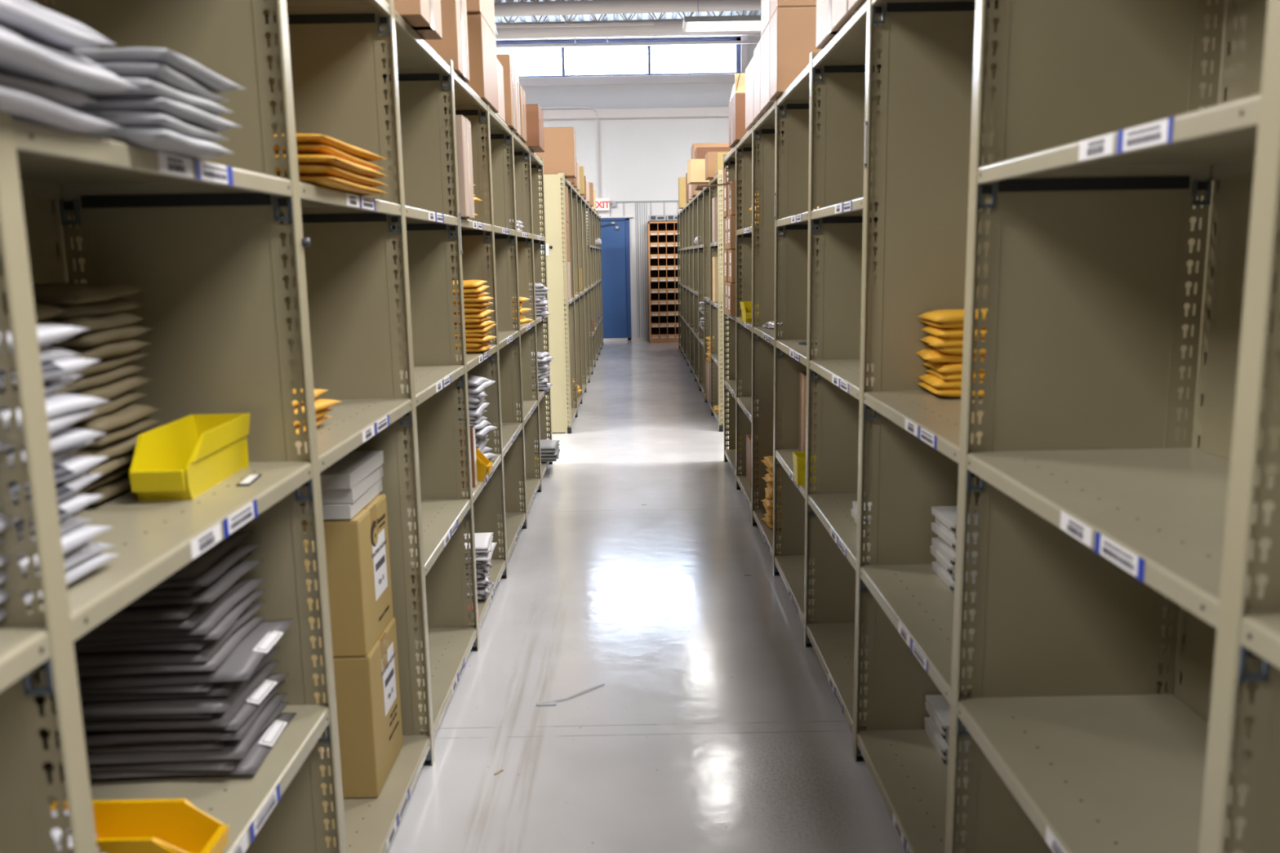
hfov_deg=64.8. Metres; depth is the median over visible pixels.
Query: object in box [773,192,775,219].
strip
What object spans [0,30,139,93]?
padded mailer
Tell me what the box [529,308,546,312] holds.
poly mailer
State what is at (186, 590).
slate mailer
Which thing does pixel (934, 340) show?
padded mailer
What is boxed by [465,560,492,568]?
plastic bag
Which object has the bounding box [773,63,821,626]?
bay
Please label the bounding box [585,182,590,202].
cardboard box
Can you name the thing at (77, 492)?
kraft mailer
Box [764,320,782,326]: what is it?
plastic bag
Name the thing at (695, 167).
cardboard box
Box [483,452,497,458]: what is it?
poly mailer
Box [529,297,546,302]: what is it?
poly mailer
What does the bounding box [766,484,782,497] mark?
padded mailer
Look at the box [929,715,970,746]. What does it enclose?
box
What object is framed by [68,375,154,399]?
kraft mailer
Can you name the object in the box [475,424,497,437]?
poly mailer
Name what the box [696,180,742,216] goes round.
cardboard box
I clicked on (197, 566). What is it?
slate mailer
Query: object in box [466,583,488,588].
plastic bag
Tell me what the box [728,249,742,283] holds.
cardboard box
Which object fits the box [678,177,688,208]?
cardboard box
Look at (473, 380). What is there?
poly mailer
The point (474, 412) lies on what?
poly mailer
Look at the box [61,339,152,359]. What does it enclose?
kraft mailer
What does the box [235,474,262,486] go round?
tag
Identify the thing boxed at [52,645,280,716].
slate mailer
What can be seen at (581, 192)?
cardboard box
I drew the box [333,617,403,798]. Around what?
cardboard box
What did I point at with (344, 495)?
box
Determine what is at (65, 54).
padded mailer
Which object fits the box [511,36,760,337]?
wall
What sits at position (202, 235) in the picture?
bay
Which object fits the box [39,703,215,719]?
slate mailer
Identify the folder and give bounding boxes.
[463,532,493,549]
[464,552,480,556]
[465,535,493,553]
[466,542,497,560]
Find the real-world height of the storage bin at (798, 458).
0.116 m
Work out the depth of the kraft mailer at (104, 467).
1.69 m
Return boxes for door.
[599,216,633,340]
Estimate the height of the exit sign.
0.210 m
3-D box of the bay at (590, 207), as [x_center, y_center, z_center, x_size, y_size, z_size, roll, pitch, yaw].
[-0.891,-1.880,13.733,0.488,2.245,0.914,-1,10,0]
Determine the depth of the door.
18.53 m
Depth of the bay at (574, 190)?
10.53 m
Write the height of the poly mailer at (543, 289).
0.044 m
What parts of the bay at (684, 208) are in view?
post, panel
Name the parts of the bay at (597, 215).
post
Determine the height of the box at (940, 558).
0.022 m
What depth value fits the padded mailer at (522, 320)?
6.24 m
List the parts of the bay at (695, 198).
post, shelf, shelf, shelf, shelf, panel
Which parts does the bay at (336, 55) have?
panel, shelf, panel, shelf, shelf, shelf, post, foot plate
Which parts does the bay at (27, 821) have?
panel, shelf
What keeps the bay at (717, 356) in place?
on the floor
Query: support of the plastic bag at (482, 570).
on the plastic bag at (480, 575)
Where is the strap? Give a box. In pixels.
[536,683,604,706]
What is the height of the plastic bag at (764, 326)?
0.040 m
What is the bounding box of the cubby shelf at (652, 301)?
[650,299,678,304]
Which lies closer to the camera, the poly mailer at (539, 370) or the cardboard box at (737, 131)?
the cardboard box at (737, 131)
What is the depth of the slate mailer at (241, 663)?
1.79 m
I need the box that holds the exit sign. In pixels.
[595,198,616,210]
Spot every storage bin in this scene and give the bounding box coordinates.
[50,798,229,852]
[128,413,249,501]
[475,448,493,481]
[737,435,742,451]
[739,301,759,323]
[791,451,816,485]
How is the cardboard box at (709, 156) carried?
on the bay at (717, 356)
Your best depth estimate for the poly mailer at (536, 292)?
6.96 m
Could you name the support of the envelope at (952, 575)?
on the box at (936, 567)
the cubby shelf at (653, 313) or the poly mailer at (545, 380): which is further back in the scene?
the cubby shelf at (653, 313)
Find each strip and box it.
[458,213,462,253]
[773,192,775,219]
[863,121,867,168]
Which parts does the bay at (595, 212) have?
panel, post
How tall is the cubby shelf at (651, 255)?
0.078 m
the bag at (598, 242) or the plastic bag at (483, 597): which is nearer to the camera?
the plastic bag at (483, 597)
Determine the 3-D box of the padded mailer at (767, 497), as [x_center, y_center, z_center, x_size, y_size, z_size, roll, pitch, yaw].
[0.772,0.360,5.419,0.200,0.036,0.260,-1,8,7]
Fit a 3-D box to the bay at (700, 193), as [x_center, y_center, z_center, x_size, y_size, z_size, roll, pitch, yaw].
[0.907,-1.450,10.994,0.488,2.245,0.914,-1,10,0]
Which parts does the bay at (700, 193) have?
post, shelf, shelf, shelf, panel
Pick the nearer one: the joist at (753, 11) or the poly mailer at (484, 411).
the poly mailer at (484, 411)
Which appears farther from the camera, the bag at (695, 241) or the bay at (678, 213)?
the bay at (678, 213)
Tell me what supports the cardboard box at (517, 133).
on the bay at (533, 484)
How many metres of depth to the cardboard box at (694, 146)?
11.53 m
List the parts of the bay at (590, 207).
panel, shelf, post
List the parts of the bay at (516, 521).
shelf, panel, shelf, shelf, shelf, shelf, post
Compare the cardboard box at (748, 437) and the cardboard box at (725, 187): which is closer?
the cardboard box at (748, 437)
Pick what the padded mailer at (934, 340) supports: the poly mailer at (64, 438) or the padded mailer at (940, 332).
the padded mailer at (940, 332)
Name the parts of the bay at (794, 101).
post, shelf, shelf, shelf, shelf, shelf, panel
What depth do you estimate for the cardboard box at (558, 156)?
8.57 m
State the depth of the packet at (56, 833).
1.32 m
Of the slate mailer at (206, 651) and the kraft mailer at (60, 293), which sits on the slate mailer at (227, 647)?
the slate mailer at (206, 651)
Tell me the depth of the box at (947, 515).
2.82 m
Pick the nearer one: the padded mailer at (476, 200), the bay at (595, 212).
the padded mailer at (476, 200)
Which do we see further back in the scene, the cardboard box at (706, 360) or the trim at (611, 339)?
the trim at (611, 339)
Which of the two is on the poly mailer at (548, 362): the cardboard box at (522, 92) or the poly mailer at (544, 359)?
the poly mailer at (544, 359)
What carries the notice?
attached to the bay at (563, 412)
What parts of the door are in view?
head trim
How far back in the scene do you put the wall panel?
18.47 m
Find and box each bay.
[0,0,346,852]
[0,111,97,852]
[44,0,435,852]
[380,9,479,737]
[443,70,507,629]
[480,106,527,560]
[506,132,542,513]
[524,150,552,480]
[537,173,577,433]
[568,185,582,408]
[573,191,586,395]
[578,196,590,385]
[582,200,593,375]
[586,205,595,368]
[589,208,598,360]
[591,211,599,354]
[594,213,601,349]
[596,216,603,344]
[677,212,683,348]
[680,209,686,354]
[682,206,689,359]
[685,203,693,367]
[688,198,697,373]
[693,194,702,383]
[697,188,707,395]
[702,182,715,408]
[709,169,728,431]
[723,146,742,476]
[735,127,759,511]
[751,101,784,558]
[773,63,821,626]
[803,0,882,733]
[852,0,1233,852]
[944,0,1279,852]
[1198,0,1279,852]
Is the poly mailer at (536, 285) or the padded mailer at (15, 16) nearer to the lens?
the padded mailer at (15, 16)
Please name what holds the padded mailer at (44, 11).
on the padded mailer at (15, 16)
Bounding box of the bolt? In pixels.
[301,237,310,246]
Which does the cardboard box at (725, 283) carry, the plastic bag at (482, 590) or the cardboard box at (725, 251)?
the cardboard box at (725, 251)
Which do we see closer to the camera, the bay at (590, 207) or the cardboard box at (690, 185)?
the cardboard box at (690, 185)
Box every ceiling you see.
[493,0,760,22]
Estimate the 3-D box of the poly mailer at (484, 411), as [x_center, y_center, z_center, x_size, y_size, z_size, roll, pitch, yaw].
[-0.802,-0.056,4.490,0.200,0.047,0.241,0,10,4]
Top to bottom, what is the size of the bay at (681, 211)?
2.245 m
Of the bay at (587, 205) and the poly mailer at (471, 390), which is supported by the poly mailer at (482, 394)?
the poly mailer at (471, 390)
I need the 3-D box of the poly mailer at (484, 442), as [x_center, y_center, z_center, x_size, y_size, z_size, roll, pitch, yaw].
[-0.794,0.086,4.530,0.200,0.046,0.240,-1,10,1]
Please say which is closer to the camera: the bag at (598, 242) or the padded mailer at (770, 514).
the padded mailer at (770, 514)
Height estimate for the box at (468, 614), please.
0.050 m
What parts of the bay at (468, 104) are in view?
shelf, panel, shelf, shelf, shelf, shelf, post, foot plate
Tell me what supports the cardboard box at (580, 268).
on the bay at (579, 196)
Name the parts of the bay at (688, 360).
post, shelf, panel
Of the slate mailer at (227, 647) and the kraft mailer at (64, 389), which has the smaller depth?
the kraft mailer at (64, 389)
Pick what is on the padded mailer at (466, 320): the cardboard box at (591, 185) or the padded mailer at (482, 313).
the padded mailer at (482, 313)
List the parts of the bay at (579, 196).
panel, shelf, shelf, post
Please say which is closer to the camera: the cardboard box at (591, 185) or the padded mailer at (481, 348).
the padded mailer at (481, 348)
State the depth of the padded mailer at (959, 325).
2.69 m
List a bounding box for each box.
[299,450,383,489]
[299,464,382,504]
[299,477,382,519]
[301,493,393,656]
[302,532,325,704]
[317,707,346,848]
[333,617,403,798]
[394,0,442,39]
[424,0,469,82]
[444,115,475,218]
[458,426,477,487]
[466,0,495,35]
[466,13,498,112]
[467,606,479,618]
[495,57,505,122]
[496,53,517,131]
[513,71,520,136]
[518,84,527,142]
[524,104,544,152]
[533,127,576,178]
[560,184,568,222]
[561,222,569,262]
[562,262,571,299]
[566,178,574,184]
[571,156,577,187]
[575,267,582,291]
[576,163,579,191]
[577,166,584,195]
[581,175,586,199]
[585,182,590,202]
[588,182,593,206]
[591,189,595,210]
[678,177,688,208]
[685,173,688,203]
[687,159,709,184]
[688,184,693,199]
[690,142,728,197]
[694,146,733,191]
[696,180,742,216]
[705,151,729,180]
[705,358,707,400]
[706,360,714,404]
[711,196,722,242]
[712,257,722,302]
[715,151,728,175]
[723,167,728,217]
[723,249,728,281]
[724,217,738,249]
[724,281,728,312]
[726,215,742,248]
[726,282,742,316]
[728,73,749,147]
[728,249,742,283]
[745,56,758,129]
[746,434,758,487]
[753,39,765,119]
[760,0,770,35]
[760,22,775,111]
[769,6,822,100]
[770,0,816,18]
[799,371,817,452]
[815,0,855,48]
[848,0,866,12]
[850,508,871,530]
[852,501,871,522]
[854,519,871,536]
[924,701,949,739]
[924,716,968,755]
[924,724,969,763]
[925,694,967,732]
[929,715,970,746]
[930,545,977,573]
[931,506,979,532]
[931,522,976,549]
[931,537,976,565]
[931,561,975,591]
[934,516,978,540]
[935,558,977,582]
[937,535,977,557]
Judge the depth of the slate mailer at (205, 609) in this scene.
1.75 m
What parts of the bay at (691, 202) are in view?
post, shelf, panel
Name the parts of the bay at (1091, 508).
post, panel, shelf, shelf, shelf, panel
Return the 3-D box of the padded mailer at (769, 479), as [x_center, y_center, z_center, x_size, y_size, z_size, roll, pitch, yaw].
[0.774,0.277,5.403,0.200,0.036,0.260,1,10,4]
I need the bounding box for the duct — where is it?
[495,18,760,39]
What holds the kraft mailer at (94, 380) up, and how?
on the kraft mailer at (113, 389)
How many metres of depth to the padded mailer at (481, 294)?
4.23 m
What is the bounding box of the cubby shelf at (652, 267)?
[650,265,679,270]
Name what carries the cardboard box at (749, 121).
on the bay at (764, 128)
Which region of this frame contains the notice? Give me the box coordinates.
[540,244,548,255]
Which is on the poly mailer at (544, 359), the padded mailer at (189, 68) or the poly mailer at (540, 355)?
the poly mailer at (540, 355)
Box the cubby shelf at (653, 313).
[650,310,678,315]
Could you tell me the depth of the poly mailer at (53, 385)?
1.23 m
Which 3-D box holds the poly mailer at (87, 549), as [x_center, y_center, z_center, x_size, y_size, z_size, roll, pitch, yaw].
[-0.781,0.175,1.205,0.170,0.031,0.270,-1,9,0]
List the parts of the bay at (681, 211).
post, panel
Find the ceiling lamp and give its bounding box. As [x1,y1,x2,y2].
[682,4,760,31]
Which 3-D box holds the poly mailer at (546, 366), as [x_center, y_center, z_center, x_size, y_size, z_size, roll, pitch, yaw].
[-0.742,-0.427,7.130,0.200,0.044,0.260,-2,10,-2]
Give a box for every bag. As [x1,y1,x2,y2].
[465,560,484,564]
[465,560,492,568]
[465,564,492,578]
[466,567,488,573]
[466,570,490,586]
[466,574,489,596]
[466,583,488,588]
[467,581,495,599]
[595,238,601,246]
[693,236,701,244]
[760,324,782,328]
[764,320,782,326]
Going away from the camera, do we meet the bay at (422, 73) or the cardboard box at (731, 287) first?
the bay at (422, 73)
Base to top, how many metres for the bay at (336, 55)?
2.245 m
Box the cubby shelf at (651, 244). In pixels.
[649,242,679,247]
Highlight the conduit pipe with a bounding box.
[540,106,600,198]
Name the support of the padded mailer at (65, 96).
on the padded mailer at (24, 105)
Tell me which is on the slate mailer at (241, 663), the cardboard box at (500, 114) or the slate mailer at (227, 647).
the slate mailer at (227, 647)
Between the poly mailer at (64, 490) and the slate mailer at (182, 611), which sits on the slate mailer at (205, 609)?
the slate mailer at (182, 611)
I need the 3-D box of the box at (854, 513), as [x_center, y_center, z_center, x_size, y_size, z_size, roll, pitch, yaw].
[0.828,0.308,3.371,0.202,0.022,0.202,-1,10,-1]
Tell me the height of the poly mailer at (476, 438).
0.044 m
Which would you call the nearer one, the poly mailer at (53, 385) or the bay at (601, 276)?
the poly mailer at (53, 385)
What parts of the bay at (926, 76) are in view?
foot plate, post, shelf, shelf, shelf, panel, shelf, panel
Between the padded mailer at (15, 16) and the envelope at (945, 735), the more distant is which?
the envelope at (945, 735)
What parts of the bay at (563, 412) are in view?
panel, shelf, panel, post, shelf, foot plate, shelf, post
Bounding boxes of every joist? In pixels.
[493,0,752,23]
[505,10,753,22]
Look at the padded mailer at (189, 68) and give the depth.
1.32 m
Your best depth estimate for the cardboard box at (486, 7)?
4.46 m
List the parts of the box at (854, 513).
lid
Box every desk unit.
[648,214,666,222]
[666,214,677,221]
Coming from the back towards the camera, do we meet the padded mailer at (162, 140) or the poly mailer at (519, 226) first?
the poly mailer at (519, 226)
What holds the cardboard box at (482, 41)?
on the bay at (468, 104)
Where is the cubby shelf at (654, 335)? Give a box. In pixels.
[651,332,680,338]
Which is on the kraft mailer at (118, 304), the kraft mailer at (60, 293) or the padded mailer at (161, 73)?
the kraft mailer at (60, 293)
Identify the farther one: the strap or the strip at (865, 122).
the strap
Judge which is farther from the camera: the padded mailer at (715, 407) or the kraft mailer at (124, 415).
the padded mailer at (715, 407)
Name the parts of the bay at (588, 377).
panel, shelf, post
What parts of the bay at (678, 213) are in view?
post, panel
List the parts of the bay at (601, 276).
post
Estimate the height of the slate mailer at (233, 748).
0.021 m
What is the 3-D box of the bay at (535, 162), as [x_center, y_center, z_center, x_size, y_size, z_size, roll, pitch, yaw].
[-0.921,-0.748,7.011,0.488,2.245,0.914,-1,10,0]
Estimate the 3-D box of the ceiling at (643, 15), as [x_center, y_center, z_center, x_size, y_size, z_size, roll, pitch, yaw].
[-0.115,-6.046,4.484,18.000,2.482,26.850,-1,10,0]
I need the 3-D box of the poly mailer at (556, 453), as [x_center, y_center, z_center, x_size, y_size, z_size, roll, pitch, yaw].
[-0.718,0.179,7.303,0.260,0.034,0.340,-1,9,-3]
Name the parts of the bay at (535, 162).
shelf, panel, shelf, shelf, shelf, shelf, post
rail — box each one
[496,0,653,27]
[496,19,759,48]
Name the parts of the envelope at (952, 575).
lid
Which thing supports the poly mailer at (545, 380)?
on the poly mailer at (540, 385)
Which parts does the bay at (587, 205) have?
panel, post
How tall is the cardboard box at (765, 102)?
0.348 m
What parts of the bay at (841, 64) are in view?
post, foot plate, shelf, shelf, shelf, shelf, shelf, panel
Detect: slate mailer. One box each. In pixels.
[35,616,266,680]
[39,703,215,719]
[44,737,227,752]
[45,661,279,730]
[51,680,240,702]
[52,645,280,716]
[57,673,288,733]
[57,680,285,746]
[59,693,287,764]
[59,701,290,770]
[73,589,266,648]
[74,600,261,653]
[74,602,265,666]
[75,577,265,640]
[77,618,293,688]
[78,681,216,693]
[88,712,297,779]
[89,579,250,631]
[102,602,203,622]
[124,559,264,607]
[140,552,253,596]
[151,544,260,588]
[164,530,256,579]
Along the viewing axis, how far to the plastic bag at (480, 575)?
4.28 m
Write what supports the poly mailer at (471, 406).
on the poly mailer at (474, 412)
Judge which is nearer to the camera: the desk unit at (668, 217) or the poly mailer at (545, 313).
the poly mailer at (545, 313)
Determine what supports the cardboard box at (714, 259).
on the bay at (717, 356)
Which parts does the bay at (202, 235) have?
panel, shelf, shelf, shelf, post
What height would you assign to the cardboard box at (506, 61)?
0.361 m
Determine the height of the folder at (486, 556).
0.015 m
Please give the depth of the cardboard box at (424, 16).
2.99 m
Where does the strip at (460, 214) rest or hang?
attached to the bay at (422, 73)
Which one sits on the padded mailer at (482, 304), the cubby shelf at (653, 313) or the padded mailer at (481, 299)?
the padded mailer at (481, 299)
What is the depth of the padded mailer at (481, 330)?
4.27 m
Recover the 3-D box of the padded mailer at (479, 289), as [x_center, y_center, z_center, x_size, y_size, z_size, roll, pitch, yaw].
[-0.767,-0.589,4.339,0.210,0.032,0.270,-1,10,-1]
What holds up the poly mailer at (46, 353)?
on the poly mailer at (55, 369)
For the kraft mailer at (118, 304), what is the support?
on the kraft mailer at (94, 324)
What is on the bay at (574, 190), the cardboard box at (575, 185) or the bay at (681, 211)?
the cardboard box at (575, 185)
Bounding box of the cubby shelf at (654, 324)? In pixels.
[651,321,680,327]
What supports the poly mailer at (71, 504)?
on the poly mailer at (66, 524)
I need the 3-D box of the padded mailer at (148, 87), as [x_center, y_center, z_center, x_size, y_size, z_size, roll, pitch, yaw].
[-0.718,-0.456,1.407,0.200,0.028,0.260,0,10,0]
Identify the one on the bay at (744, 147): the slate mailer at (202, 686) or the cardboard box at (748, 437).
the cardboard box at (748, 437)
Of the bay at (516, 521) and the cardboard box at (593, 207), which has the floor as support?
the bay at (516, 521)
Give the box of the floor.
[386,340,906,852]
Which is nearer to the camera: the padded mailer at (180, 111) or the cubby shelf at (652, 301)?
the padded mailer at (180, 111)
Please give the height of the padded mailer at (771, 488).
0.037 m
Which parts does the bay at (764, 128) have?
post, foot plate, shelf, shelf, shelf, panel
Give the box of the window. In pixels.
[496,37,740,77]
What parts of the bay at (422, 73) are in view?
shelf, panel, shelf, shelf, shelf, shelf, post, foot plate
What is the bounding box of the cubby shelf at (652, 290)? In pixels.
[650,288,678,293]
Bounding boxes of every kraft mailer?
[2,281,148,305]
[3,302,70,320]
[35,320,65,325]
[43,342,59,346]
[44,312,146,334]
[47,297,146,319]
[48,324,153,348]
[51,386,76,393]
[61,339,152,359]
[65,364,146,393]
[66,404,161,432]
[67,432,142,461]
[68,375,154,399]
[74,490,87,494]
[75,391,148,422]
[76,350,150,377]
[78,463,131,492]
[83,417,163,448]
[84,449,134,477]
[84,471,131,505]
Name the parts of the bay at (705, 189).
post, shelf, shelf, panel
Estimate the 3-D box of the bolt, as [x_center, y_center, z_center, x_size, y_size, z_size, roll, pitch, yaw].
[-0.653,-0.360,1.973,0.012,0.017,0.017,-1,10,0]
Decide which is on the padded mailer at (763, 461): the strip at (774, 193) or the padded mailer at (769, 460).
the padded mailer at (769, 460)
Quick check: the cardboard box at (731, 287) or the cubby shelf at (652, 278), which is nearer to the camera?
the cardboard box at (731, 287)
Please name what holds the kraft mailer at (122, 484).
on the bay at (202, 235)
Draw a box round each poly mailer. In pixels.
[0,324,88,353]
[0,346,81,373]
[0,357,100,390]
[0,374,82,408]
[0,393,110,431]
[0,409,96,451]
[0,427,106,468]
[0,455,109,506]
[0,473,102,532]
[0,493,103,543]
[0,515,93,567]
[0,524,113,584]
[0,541,115,603]
[0,553,119,620]
[8,440,93,483]
[457,374,490,386]
[457,380,495,394]
[457,388,486,398]
[457,394,488,403]
[457,402,488,417]
[457,415,487,424]
[458,399,486,408]
[458,408,487,420]
[459,419,491,430]
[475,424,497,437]
[475,430,492,441]
[475,435,488,448]
[476,438,488,451]
[480,446,492,453]
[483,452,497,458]
[509,219,522,224]
[509,223,524,229]
[528,283,543,288]
[528,286,548,291]
[528,294,545,298]
[529,291,547,295]
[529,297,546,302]
[529,299,548,305]
[529,304,548,309]
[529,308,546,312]
[529,310,550,315]
[531,351,549,358]
[531,356,554,363]
[531,360,551,365]
[531,366,551,373]
[532,363,549,368]
[532,369,550,376]
[532,373,550,380]
[532,377,548,383]
[532,382,549,387]
[532,382,552,390]
[534,439,559,449]
[534,444,559,453]
[535,446,559,456]
[540,448,559,459]
[541,458,556,462]
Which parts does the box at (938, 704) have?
lid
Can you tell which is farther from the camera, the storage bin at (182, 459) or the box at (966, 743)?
the box at (966, 743)
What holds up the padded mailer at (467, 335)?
on the padded mailer at (486, 338)
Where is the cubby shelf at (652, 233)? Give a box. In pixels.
[649,230,679,235]
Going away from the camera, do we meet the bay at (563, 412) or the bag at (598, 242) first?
the bay at (563, 412)
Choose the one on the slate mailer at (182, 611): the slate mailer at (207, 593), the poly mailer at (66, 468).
the slate mailer at (207, 593)
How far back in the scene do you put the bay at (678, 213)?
16.79 m
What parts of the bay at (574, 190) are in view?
panel, shelf, shelf, shelf, post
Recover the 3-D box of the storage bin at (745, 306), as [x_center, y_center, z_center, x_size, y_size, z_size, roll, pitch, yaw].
[0.731,-0.683,6.002,0.248,0.116,0.237,-1,10,0]
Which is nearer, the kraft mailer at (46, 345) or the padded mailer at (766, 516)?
the kraft mailer at (46, 345)
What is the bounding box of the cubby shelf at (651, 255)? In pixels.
[649,253,677,258]
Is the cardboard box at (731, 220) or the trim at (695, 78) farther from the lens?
the trim at (695, 78)
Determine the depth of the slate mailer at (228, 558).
1.81 m
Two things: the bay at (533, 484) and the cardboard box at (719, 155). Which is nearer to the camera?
the bay at (533, 484)
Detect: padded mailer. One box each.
[0,0,114,49]
[0,24,116,75]
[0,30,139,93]
[0,69,97,107]
[0,84,123,133]
[11,0,116,47]
[69,47,245,93]
[69,96,243,132]
[79,77,233,115]
[81,111,229,143]
[84,126,234,158]
[95,62,229,103]
[272,143,385,170]
[274,133,386,161]
[274,164,386,186]
[275,154,390,178]
[276,175,387,195]
[292,388,327,406]
[293,399,341,413]
[293,408,335,426]
[294,415,331,434]
[452,284,488,293]
[453,280,487,288]
[453,291,489,297]
[453,296,493,302]
[453,301,493,307]
[453,306,488,313]
[453,309,494,318]
[453,315,490,323]
[453,320,495,328]
[454,323,496,333]
[454,330,491,337]
[454,340,493,347]
[455,334,496,342]
[456,344,492,352]
[474,197,481,202]
[511,297,529,302]
[512,315,525,320]
[513,307,531,313]
[513,318,533,324]
[713,404,722,410]
[760,459,782,473]
[760,476,782,488]
[760,498,781,508]
[761,517,781,528]
[762,502,781,517]
[763,455,782,470]
[764,473,781,483]
[764,487,781,500]
[764,512,781,524]
[765,468,782,480]
[765,510,781,521]
[766,483,781,492]
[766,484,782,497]
[769,508,781,513]
[915,308,987,323]
[915,348,983,363]
[916,373,982,388]
[916,381,984,398]
[919,334,984,347]
[920,319,986,328]
[920,325,986,338]
[922,361,985,373]
[924,368,985,380]
[926,342,986,355]
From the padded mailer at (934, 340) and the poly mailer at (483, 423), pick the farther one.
the poly mailer at (483, 423)
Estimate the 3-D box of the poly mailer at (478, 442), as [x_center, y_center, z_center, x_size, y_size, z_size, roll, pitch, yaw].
[-0.801,0.062,4.527,0.200,0.045,0.240,-1,10,2]
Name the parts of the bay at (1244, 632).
shelf, panel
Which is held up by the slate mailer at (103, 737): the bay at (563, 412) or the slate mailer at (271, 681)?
the slate mailer at (271, 681)
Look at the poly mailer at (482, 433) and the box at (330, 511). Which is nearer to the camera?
the box at (330, 511)
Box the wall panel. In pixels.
[596,200,678,337]
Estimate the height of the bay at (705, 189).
2.245 m
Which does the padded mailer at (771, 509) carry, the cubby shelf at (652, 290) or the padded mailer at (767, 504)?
the padded mailer at (767, 504)
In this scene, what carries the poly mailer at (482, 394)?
on the poly mailer at (471, 400)
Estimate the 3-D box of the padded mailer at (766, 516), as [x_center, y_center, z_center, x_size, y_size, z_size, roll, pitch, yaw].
[0.779,0.491,5.443,0.200,0.037,0.260,-1,9,2]
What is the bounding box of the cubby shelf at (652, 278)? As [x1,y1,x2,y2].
[650,276,677,281]
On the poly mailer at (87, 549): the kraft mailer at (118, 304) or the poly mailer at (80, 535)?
the poly mailer at (80, 535)
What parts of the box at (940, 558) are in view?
lid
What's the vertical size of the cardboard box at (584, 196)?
0.260 m
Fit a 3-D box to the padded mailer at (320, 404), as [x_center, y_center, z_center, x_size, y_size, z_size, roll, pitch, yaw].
[-0.826,-0.040,2.333,0.160,0.027,0.280,0,9,10]
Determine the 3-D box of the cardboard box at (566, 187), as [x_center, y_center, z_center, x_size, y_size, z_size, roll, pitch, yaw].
[-0.804,-1.997,9.075,0.300,0.320,0.330,-1,10,0]
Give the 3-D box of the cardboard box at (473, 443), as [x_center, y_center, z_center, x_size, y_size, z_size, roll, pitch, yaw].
[-0.789,0.124,4.104,0.237,0.243,0.060,-1,10,0]
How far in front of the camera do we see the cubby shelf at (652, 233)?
17.85 m
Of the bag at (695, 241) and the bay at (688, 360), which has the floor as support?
the bay at (688, 360)
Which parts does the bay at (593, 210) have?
panel, post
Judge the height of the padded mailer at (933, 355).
0.035 m
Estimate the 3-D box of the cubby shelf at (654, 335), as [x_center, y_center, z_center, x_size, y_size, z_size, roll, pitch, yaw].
[0.638,-1.662,18.392,0.870,0.078,0.480,-1,10,0]
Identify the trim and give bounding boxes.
[496,32,761,41]
[519,74,734,86]
[542,106,728,119]
[603,337,648,341]
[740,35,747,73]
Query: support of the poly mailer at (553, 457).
on the poly mailer at (542, 460)
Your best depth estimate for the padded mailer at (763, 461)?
5.39 m
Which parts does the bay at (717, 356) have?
post, shelf, shelf, shelf, shelf, shelf, post, panel, foot plate, panel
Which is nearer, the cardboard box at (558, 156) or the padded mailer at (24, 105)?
the padded mailer at (24, 105)
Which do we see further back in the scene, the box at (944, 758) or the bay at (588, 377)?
the bay at (588, 377)
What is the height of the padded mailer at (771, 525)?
0.037 m
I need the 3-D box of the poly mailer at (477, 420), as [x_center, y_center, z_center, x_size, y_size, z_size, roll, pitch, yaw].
[-0.802,-0.033,4.499,0.200,0.046,0.240,1,10,3]
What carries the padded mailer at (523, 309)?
on the padded mailer
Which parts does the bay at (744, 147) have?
post, shelf, shelf, shelf, shelf, shelf, panel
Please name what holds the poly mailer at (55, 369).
on the poly mailer at (53, 385)
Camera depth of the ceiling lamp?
13.61 m
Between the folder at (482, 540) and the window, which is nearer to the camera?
the folder at (482, 540)
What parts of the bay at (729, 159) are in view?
post, shelf, shelf, shelf, shelf, panel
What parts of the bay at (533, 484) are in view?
shelf, panel, shelf, shelf, shelf, shelf, post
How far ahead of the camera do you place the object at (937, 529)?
2.81 m
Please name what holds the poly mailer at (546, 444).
on the poly mailer at (553, 450)
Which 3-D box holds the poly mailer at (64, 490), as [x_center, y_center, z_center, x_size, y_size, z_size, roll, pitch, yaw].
[-0.773,0.095,1.169,0.170,0.033,0.270,-2,10,-2]
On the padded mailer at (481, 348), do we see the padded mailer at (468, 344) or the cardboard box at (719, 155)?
the padded mailer at (468, 344)
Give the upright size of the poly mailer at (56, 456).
0.031 m
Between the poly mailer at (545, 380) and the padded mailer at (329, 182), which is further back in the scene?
the poly mailer at (545, 380)
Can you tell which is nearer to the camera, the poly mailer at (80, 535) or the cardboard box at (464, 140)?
the poly mailer at (80, 535)

